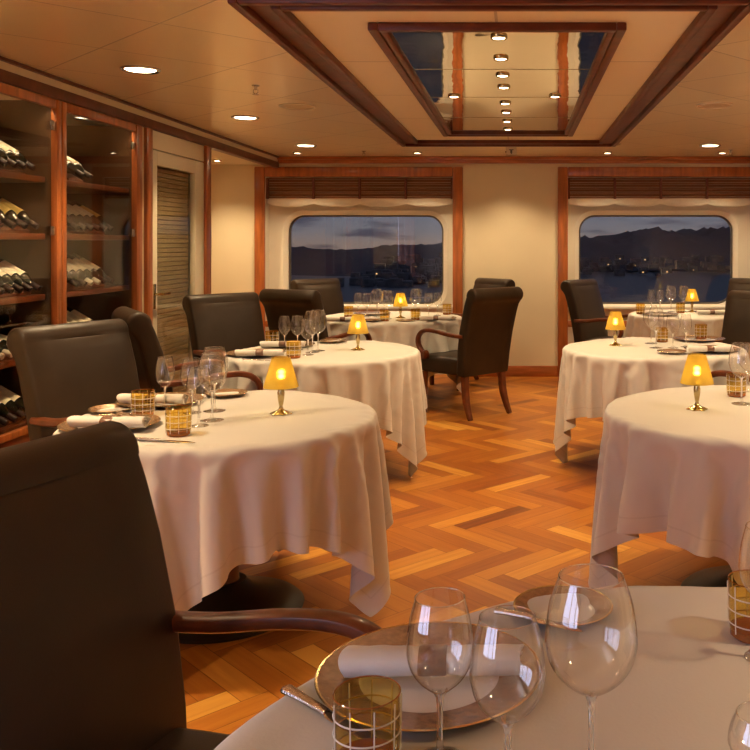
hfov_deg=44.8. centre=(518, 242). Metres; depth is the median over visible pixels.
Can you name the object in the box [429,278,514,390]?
armchair
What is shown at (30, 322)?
glass shelf
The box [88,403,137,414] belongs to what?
bread plate
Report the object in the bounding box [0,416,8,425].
wine bottle
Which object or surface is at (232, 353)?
charger plate
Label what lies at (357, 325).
table lamp
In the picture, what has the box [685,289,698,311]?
table lamp
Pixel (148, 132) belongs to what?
trim
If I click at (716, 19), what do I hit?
trim
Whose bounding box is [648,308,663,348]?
wine glass
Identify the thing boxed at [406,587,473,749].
wine glass
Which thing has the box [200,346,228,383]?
bowl
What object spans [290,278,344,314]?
armchair
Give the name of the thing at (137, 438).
knife
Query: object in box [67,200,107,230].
wine bottle
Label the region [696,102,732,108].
ceiling speaker
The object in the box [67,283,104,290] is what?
wine rack
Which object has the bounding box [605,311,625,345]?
table lamp
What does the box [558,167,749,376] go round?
window
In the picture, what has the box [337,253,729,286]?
town
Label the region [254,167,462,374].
window
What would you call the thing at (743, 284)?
armchair
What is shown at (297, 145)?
recessed light
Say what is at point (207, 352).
bowl
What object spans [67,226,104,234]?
wine rack
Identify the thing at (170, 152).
door
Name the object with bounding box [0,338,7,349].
wine bottle
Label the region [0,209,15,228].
wine bottle
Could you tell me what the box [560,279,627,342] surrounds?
armchair
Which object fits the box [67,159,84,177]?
wine bottle
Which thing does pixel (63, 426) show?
charger plate
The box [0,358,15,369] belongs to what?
shelf
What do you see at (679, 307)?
tumbler
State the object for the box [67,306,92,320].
wine bottle
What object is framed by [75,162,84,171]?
bottle
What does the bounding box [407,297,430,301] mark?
boat
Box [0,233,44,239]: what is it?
shelf
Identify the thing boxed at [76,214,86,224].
bottle
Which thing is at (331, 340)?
bread plate
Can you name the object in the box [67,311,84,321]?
wine bottle
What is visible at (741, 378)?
wine glass
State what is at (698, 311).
napkin
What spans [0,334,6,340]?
wine bottle
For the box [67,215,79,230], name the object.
wine bottle
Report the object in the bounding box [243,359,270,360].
knife
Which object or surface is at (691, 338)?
charger plate
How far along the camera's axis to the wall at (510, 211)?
9.20 m
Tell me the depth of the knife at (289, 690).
1.24 m
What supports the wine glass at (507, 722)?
on the tablecloth at (683, 689)
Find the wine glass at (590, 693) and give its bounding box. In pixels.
[545,564,637,749]
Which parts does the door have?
handle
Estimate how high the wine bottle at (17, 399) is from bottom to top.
0.193 m
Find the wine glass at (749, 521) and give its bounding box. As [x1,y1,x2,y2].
[738,521,749,591]
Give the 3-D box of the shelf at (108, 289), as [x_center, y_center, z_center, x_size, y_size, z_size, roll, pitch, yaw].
[-2.762,0.291,5.326,0.434,0.032,0.978,0,0,0]
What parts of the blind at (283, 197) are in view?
slat panel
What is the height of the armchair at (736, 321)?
1.035 m
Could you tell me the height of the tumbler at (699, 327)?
0.096 m
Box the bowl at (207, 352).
[197,352,226,390]
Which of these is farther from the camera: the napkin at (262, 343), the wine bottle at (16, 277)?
the napkin at (262, 343)
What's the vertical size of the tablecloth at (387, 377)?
0.725 m
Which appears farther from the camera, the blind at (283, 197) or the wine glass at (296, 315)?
the blind at (283, 197)
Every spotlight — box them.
[448,95,459,98]
[490,35,506,40]
[493,56,508,60]
[496,73,509,77]
[497,86,509,89]
[500,102,510,104]
[501,111,511,113]
[549,95,560,98]
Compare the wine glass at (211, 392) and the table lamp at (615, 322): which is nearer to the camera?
the wine glass at (211, 392)
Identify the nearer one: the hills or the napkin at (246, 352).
the napkin at (246, 352)
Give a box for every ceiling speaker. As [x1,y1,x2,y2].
[278,103,315,109]
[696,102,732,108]
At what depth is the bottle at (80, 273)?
5.25 m
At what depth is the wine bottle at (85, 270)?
5.34 m
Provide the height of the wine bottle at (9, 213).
0.193 m
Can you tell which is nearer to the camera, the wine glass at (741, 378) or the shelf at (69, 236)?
the wine glass at (741, 378)
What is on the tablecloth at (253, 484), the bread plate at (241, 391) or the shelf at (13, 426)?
the bread plate at (241, 391)
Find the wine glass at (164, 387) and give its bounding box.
[155,356,174,410]
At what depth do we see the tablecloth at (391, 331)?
7.35 m
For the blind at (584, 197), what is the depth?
9.25 m
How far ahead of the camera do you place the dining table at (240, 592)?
3.28 m
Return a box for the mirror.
[368,22,626,136]
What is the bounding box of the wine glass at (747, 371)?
[738,343,749,391]
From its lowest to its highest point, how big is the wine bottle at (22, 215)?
0.193 m
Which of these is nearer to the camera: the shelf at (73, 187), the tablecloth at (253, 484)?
the tablecloth at (253, 484)
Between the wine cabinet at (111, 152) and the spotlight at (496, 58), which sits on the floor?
the wine cabinet at (111, 152)
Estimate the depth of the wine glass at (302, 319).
5.21 m
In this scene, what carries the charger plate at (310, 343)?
on the tablecloth at (387, 377)
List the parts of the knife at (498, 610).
handle, blade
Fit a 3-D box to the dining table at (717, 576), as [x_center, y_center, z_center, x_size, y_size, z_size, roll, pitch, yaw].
[0.927,1.023,3.470,1.168,0.714,1.168,0,0,0]
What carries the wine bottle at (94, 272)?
on the wine rack at (70, 287)
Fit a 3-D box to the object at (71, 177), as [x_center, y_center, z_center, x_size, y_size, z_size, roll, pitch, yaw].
[-2.680,-0.415,5.205,0.180,0.119,0.170,0,0,0]
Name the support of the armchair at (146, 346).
on the floor
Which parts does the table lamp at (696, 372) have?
stem, lamp shade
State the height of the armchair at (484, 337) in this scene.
1.035 m
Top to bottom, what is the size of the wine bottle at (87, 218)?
0.193 m
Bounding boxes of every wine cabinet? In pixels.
[0,82,61,447]
[61,101,141,323]
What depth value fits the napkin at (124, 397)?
3.53 m
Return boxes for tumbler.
[131,389,154,414]
[165,405,191,436]
[265,330,278,340]
[286,340,300,358]
[332,675,401,749]
[344,306,352,316]
[380,309,389,320]
[411,308,420,319]
[442,304,451,314]
[636,303,644,313]
[655,327,668,342]
[676,302,684,312]
[694,324,706,338]
[726,372,746,396]
[727,569,749,644]
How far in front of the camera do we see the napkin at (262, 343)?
5.45 m
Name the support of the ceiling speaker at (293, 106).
attached to the ceiling
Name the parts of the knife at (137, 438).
handle, blade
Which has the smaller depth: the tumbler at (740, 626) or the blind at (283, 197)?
the tumbler at (740, 626)
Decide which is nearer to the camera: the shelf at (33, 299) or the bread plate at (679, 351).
the shelf at (33, 299)
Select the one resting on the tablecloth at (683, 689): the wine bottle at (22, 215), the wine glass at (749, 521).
the wine glass at (749, 521)
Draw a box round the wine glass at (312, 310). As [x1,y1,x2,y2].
[309,310,326,351]
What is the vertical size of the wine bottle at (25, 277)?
0.193 m
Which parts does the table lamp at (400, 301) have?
lamp shade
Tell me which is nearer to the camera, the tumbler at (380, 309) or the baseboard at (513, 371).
the tumbler at (380, 309)
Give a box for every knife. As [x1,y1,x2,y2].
[116,411,140,415]
[136,437,195,442]
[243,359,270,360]
[280,684,376,738]
[494,607,582,631]
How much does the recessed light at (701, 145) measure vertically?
0.011 m
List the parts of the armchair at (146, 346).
backrest, arm, arm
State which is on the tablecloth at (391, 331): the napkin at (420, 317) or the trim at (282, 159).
the napkin at (420, 317)
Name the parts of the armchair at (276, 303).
backrest, arm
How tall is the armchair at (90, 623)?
1.035 m
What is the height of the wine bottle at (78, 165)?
0.193 m
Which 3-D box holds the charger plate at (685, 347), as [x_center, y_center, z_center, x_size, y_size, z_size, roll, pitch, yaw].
[1.173,0.647,5.410,0.338,0.018,0.338,0,0,0]
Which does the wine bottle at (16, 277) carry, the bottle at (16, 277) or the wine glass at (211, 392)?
the bottle at (16, 277)
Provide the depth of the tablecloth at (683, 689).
1.32 m
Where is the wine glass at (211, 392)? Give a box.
[197,352,226,420]
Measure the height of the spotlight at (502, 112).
0.011 m
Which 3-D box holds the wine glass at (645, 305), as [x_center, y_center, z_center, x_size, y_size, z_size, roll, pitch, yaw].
[0.862,0.532,5.814,0.104,0.249,0.104,0,0,-11]
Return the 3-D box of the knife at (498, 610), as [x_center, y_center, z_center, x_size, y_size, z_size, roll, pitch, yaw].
[0.033,0.633,1.498,0.166,0.011,0.022,0,0,28]
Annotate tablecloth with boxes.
[53,390,392,616]
[214,586,749,749]
[220,340,426,477]
[325,311,461,391]
[553,337,749,463]
[588,385,749,588]
[625,309,723,338]
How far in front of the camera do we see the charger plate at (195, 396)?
3.61 m
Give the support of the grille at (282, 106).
attached to the ceiling speaker at (293, 106)
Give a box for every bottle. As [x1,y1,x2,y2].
[0,140,35,170]
[0,144,26,169]
[0,148,17,167]
[0,157,8,166]
[0,197,39,229]
[0,203,27,228]
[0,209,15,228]
[0,258,40,290]
[0,263,32,291]
[0,269,23,292]
[0,276,14,293]
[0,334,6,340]
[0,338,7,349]
[0,345,12,357]
[0,385,24,411]
[0,393,25,419]
[0,401,17,422]
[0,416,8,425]
[11,273,23,285]
[15,152,26,162]
[67,156,92,178]
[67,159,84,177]
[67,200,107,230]
[67,203,100,230]
[67,207,93,230]
[67,210,86,230]
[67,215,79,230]
[67,253,107,284]
[67,257,100,284]
[67,261,93,285]
[67,266,86,286]
[67,271,79,286]
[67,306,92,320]
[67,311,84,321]
[67,316,76,322]
[71,253,113,283]
[72,201,113,231]
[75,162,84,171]
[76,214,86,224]
[76,269,86,279]
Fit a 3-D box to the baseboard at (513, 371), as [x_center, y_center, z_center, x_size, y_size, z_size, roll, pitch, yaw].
[-0.325,1.324,9.191,6.150,0.112,0.018,0,0,0]
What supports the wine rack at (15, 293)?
on the wine cabinet at (31, 125)
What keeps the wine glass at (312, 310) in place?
on the tablecloth at (387, 377)
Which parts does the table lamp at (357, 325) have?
stem, lamp shade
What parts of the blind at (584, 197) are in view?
slat panel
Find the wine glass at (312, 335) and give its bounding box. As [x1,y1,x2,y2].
[304,311,320,352]
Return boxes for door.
[153,130,203,392]
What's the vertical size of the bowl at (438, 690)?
0.120 m
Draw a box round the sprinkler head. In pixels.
[252,85,259,94]
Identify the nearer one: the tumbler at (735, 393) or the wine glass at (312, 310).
the tumbler at (735, 393)
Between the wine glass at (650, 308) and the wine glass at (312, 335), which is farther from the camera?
the wine glass at (650, 308)
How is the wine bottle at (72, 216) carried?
on the wine rack at (70, 230)
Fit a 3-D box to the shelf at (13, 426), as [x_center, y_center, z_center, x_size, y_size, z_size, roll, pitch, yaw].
[-2.762,0.939,4.277,0.434,0.032,1.015,0,0,0]
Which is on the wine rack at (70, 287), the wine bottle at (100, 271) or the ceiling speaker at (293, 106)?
the wine bottle at (100, 271)
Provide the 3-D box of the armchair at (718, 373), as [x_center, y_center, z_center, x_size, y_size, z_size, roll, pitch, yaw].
[1.430,0.870,4.842,0.618,1.035,0.700,0,0,-45]
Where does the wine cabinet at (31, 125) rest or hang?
on the floor
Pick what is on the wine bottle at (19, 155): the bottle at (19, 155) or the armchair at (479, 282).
the bottle at (19, 155)
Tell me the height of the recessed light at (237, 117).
0.011 m
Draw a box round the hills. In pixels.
[291,226,729,275]
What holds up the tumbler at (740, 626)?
on the tablecloth at (683, 689)
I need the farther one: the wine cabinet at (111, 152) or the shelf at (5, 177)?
the wine cabinet at (111, 152)
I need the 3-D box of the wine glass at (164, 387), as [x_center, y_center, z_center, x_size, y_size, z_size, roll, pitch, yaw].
[-1.400,0.554,3.520,0.073,0.206,0.073,0,0,-4]
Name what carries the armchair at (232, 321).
on the floor
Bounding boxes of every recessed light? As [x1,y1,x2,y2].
[120,65,160,73]
[231,115,258,119]
[295,144,316,146]
[699,144,720,146]
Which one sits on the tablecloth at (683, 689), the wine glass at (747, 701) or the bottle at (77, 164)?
the wine glass at (747, 701)
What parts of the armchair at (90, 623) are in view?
backrest, seat, arm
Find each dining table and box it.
[178,565,303,643]
[681,565,739,586]
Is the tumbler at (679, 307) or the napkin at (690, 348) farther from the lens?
the tumbler at (679, 307)
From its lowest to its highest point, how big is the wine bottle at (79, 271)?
0.193 m
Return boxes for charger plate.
[57,413,160,431]
[115,392,203,407]
[226,349,285,356]
[272,341,314,347]
[314,621,541,731]
[354,311,390,314]
[641,312,677,315]
[675,335,725,341]
[684,345,739,352]
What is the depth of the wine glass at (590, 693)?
1.08 m
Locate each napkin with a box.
[67,416,150,427]
[116,393,188,403]
[234,349,284,355]
[260,341,305,346]
[326,317,350,321]
[338,644,524,677]
[419,316,452,319]
[686,345,733,351]
[696,310,724,313]
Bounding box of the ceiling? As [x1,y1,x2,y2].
[0,0,749,155]
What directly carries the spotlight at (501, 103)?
attached to the mirror
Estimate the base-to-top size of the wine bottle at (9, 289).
0.193 m
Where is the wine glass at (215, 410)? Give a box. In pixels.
[200,346,228,412]
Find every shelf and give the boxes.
[0,171,44,182]
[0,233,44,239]
[0,294,44,304]
[0,321,34,327]
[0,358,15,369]
[0,419,26,434]
[67,180,128,193]
[67,234,128,239]
[67,285,128,296]
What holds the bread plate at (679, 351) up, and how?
on the tablecloth at (593, 374)
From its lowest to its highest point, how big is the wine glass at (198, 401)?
0.210 m
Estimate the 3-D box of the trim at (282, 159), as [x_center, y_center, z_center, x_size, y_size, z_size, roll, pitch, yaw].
[-0.325,-0.855,9.162,6.150,0.070,0.075,0,0,0]
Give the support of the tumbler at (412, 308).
on the tablecloth at (391, 331)
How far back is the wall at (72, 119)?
7.15 m
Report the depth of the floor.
4.05 m
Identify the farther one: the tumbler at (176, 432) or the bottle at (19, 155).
the bottle at (19, 155)
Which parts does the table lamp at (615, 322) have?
stem, lamp shade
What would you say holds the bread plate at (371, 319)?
on the tablecloth at (391, 331)
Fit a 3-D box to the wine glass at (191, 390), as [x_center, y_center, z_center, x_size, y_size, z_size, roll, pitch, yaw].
[-1.263,0.552,3.437,0.085,0.210,0.085,0,0,41]
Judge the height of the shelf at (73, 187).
0.032 m
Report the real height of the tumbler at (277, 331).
0.096 m
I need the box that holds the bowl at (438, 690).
[406,587,473,694]
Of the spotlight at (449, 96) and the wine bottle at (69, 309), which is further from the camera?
the wine bottle at (69, 309)
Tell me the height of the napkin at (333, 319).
0.040 m
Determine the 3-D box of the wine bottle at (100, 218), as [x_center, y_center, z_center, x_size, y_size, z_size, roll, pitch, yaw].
[-2.658,-0.167,5.525,0.282,0.193,0.078,0,0,0]
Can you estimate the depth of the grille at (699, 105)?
5.74 m
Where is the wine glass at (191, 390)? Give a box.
[180,358,203,414]
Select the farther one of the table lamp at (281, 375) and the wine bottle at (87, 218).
the wine bottle at (87, 218)
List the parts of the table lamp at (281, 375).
stem, lamp shade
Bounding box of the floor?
[180,374,728,734]
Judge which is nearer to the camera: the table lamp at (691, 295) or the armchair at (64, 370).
the armchair at (64, 370)
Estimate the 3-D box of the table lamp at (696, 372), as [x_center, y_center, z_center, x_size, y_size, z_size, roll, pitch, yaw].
[0.702,0.547,3.509,0.132,0.218,0.132,0,0,0]
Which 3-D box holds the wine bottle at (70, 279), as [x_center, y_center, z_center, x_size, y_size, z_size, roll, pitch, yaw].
[-2.658,0.158,5.100,0.282,0.193,0.078,0,0,0]
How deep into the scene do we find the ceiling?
4.67 m
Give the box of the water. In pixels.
[291,271,729,301]
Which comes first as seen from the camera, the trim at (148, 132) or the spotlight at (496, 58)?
the spotlight at (496, 58)
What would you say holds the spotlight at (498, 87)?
attached to the mirror
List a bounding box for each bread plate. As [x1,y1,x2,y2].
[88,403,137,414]
[204,388,247,397]
[319,338,346,342]
[365,318,382,321]
[396,319,415,321]
[513,585,612,626]
[657,349,686,354]
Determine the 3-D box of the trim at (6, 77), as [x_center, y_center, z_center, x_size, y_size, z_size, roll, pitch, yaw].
[-2.500,-0.830,3.275,0.080,0.120,11.750,0,0,0]
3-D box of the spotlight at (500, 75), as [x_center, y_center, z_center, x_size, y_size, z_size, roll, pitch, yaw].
[-0.085,-0.867,4.609,0.072,0.011,0.072,0,0,0]
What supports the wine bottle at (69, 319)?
on the rest
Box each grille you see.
[281,105,313,108]
[698,104,730,107]
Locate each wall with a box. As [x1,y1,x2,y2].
[0,94,260,392]
[211,164,749,365]
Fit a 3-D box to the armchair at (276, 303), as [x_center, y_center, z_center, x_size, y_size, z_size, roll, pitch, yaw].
[-1.603,0.870,7.008,0.618,1.035,0.700,0,0,28]
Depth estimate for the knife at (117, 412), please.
3.29 m
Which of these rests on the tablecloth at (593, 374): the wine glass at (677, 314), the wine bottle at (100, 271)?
the wine glass at (677, 314)
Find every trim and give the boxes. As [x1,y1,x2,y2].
[0,56,278,167]
[144,127,210,324]
[227,0,749,146]
[277,156,749,163]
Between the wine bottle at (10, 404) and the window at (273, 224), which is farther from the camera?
the window at (273, 224)
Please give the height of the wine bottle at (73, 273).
0.193 m
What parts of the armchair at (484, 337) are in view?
leg, arm, seat, leg, backrest, leg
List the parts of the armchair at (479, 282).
leg, backrest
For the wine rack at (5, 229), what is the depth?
4.57 m
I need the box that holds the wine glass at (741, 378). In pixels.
[728,342,749,405]
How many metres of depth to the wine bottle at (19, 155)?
4.62 m
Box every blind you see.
[157,168,188,392]
[266,178,452,206]
[568,178,749,206]
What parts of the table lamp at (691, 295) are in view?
lamp shade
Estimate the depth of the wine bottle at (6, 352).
4.42 m
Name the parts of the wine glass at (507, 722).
stem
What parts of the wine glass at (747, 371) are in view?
stem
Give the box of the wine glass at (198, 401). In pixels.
[186,366,211,425]
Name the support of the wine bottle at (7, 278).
on the wine rack at (15, 293)
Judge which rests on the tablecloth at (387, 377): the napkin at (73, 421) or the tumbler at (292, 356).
the tumbler at (292, 356)
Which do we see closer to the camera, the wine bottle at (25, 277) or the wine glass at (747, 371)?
the wine glass at (747, 371)
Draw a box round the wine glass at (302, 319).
[301,319,313,355]
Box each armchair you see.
[0,421,381,749]
[6,318,140,440]
[111,306,262,393]
[182,292,264,393]
[259,289,371,341]
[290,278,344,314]
[415,287,522,420]
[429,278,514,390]
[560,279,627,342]
[711,370,749,381]
[715,290,749,359]
[725,278,749,307]
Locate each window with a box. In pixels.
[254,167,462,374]
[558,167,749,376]
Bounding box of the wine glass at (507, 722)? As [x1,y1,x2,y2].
[469,605,545,749]
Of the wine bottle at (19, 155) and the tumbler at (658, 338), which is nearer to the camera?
the wine bottle at (19, 155)
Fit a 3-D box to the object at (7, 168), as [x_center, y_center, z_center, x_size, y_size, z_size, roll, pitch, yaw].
[-2.680,-0.415,4.466,0.180,0.119,0.412,0,0,0]
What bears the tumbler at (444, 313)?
on the tablecloth at (391, 331)
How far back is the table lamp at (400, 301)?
7.75 m
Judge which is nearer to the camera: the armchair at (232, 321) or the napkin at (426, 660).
the napkin at (426, 660)
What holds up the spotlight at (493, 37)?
attached to the mirror
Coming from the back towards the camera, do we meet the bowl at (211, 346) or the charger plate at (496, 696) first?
the bowl at (211, 346)
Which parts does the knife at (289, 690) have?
handle, blade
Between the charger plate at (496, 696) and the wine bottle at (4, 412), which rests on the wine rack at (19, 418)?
the wine bottle at (4, 412)
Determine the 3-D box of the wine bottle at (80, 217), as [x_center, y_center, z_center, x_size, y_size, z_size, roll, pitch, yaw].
[-2.658,-0.167,5.270,0.282,0.193,0.078,0,0,0]
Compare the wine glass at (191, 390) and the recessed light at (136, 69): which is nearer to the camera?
the wine glass at (191, 390)
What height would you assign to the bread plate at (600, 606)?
0.018 m
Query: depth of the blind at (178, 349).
6.53 m
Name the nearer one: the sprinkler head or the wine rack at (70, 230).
the sprinkler head
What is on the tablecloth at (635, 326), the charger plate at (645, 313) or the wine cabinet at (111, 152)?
the charger plate at (645, 313)
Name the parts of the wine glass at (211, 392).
stem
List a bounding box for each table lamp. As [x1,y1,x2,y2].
[263,356,298,415]
[347,314,368,350]
[393,293,407,317]
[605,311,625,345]
[680,353,713,410]
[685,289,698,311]
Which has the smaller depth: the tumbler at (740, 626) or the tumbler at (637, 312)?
the tumbler at (740, 626)
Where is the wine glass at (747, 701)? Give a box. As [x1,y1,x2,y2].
[727,701,749,749]
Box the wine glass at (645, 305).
[643,305,658,343]
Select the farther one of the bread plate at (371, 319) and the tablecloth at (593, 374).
the bread plate at (371, 319)
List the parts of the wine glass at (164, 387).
stem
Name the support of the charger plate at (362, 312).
on the tablecloth at (391, 331)
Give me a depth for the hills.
640.57 m
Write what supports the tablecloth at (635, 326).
on the dining table
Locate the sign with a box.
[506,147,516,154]
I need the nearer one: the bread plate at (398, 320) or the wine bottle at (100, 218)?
the wine bottle at (100, 218)
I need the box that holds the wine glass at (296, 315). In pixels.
[290,315,304,350]
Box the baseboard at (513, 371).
[471,366,557,376]
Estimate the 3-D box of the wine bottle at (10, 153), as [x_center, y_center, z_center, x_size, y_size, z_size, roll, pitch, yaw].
[-2.658,-0.472,4.549,0.282,0.193,0.078,0,0,0]
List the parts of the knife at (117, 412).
handle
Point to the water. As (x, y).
(634, 286)
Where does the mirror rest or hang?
attached to the ceiling
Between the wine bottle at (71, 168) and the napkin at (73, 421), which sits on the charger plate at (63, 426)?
the napkin at (73, 421)
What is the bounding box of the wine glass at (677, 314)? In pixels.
[666,314,679,348]

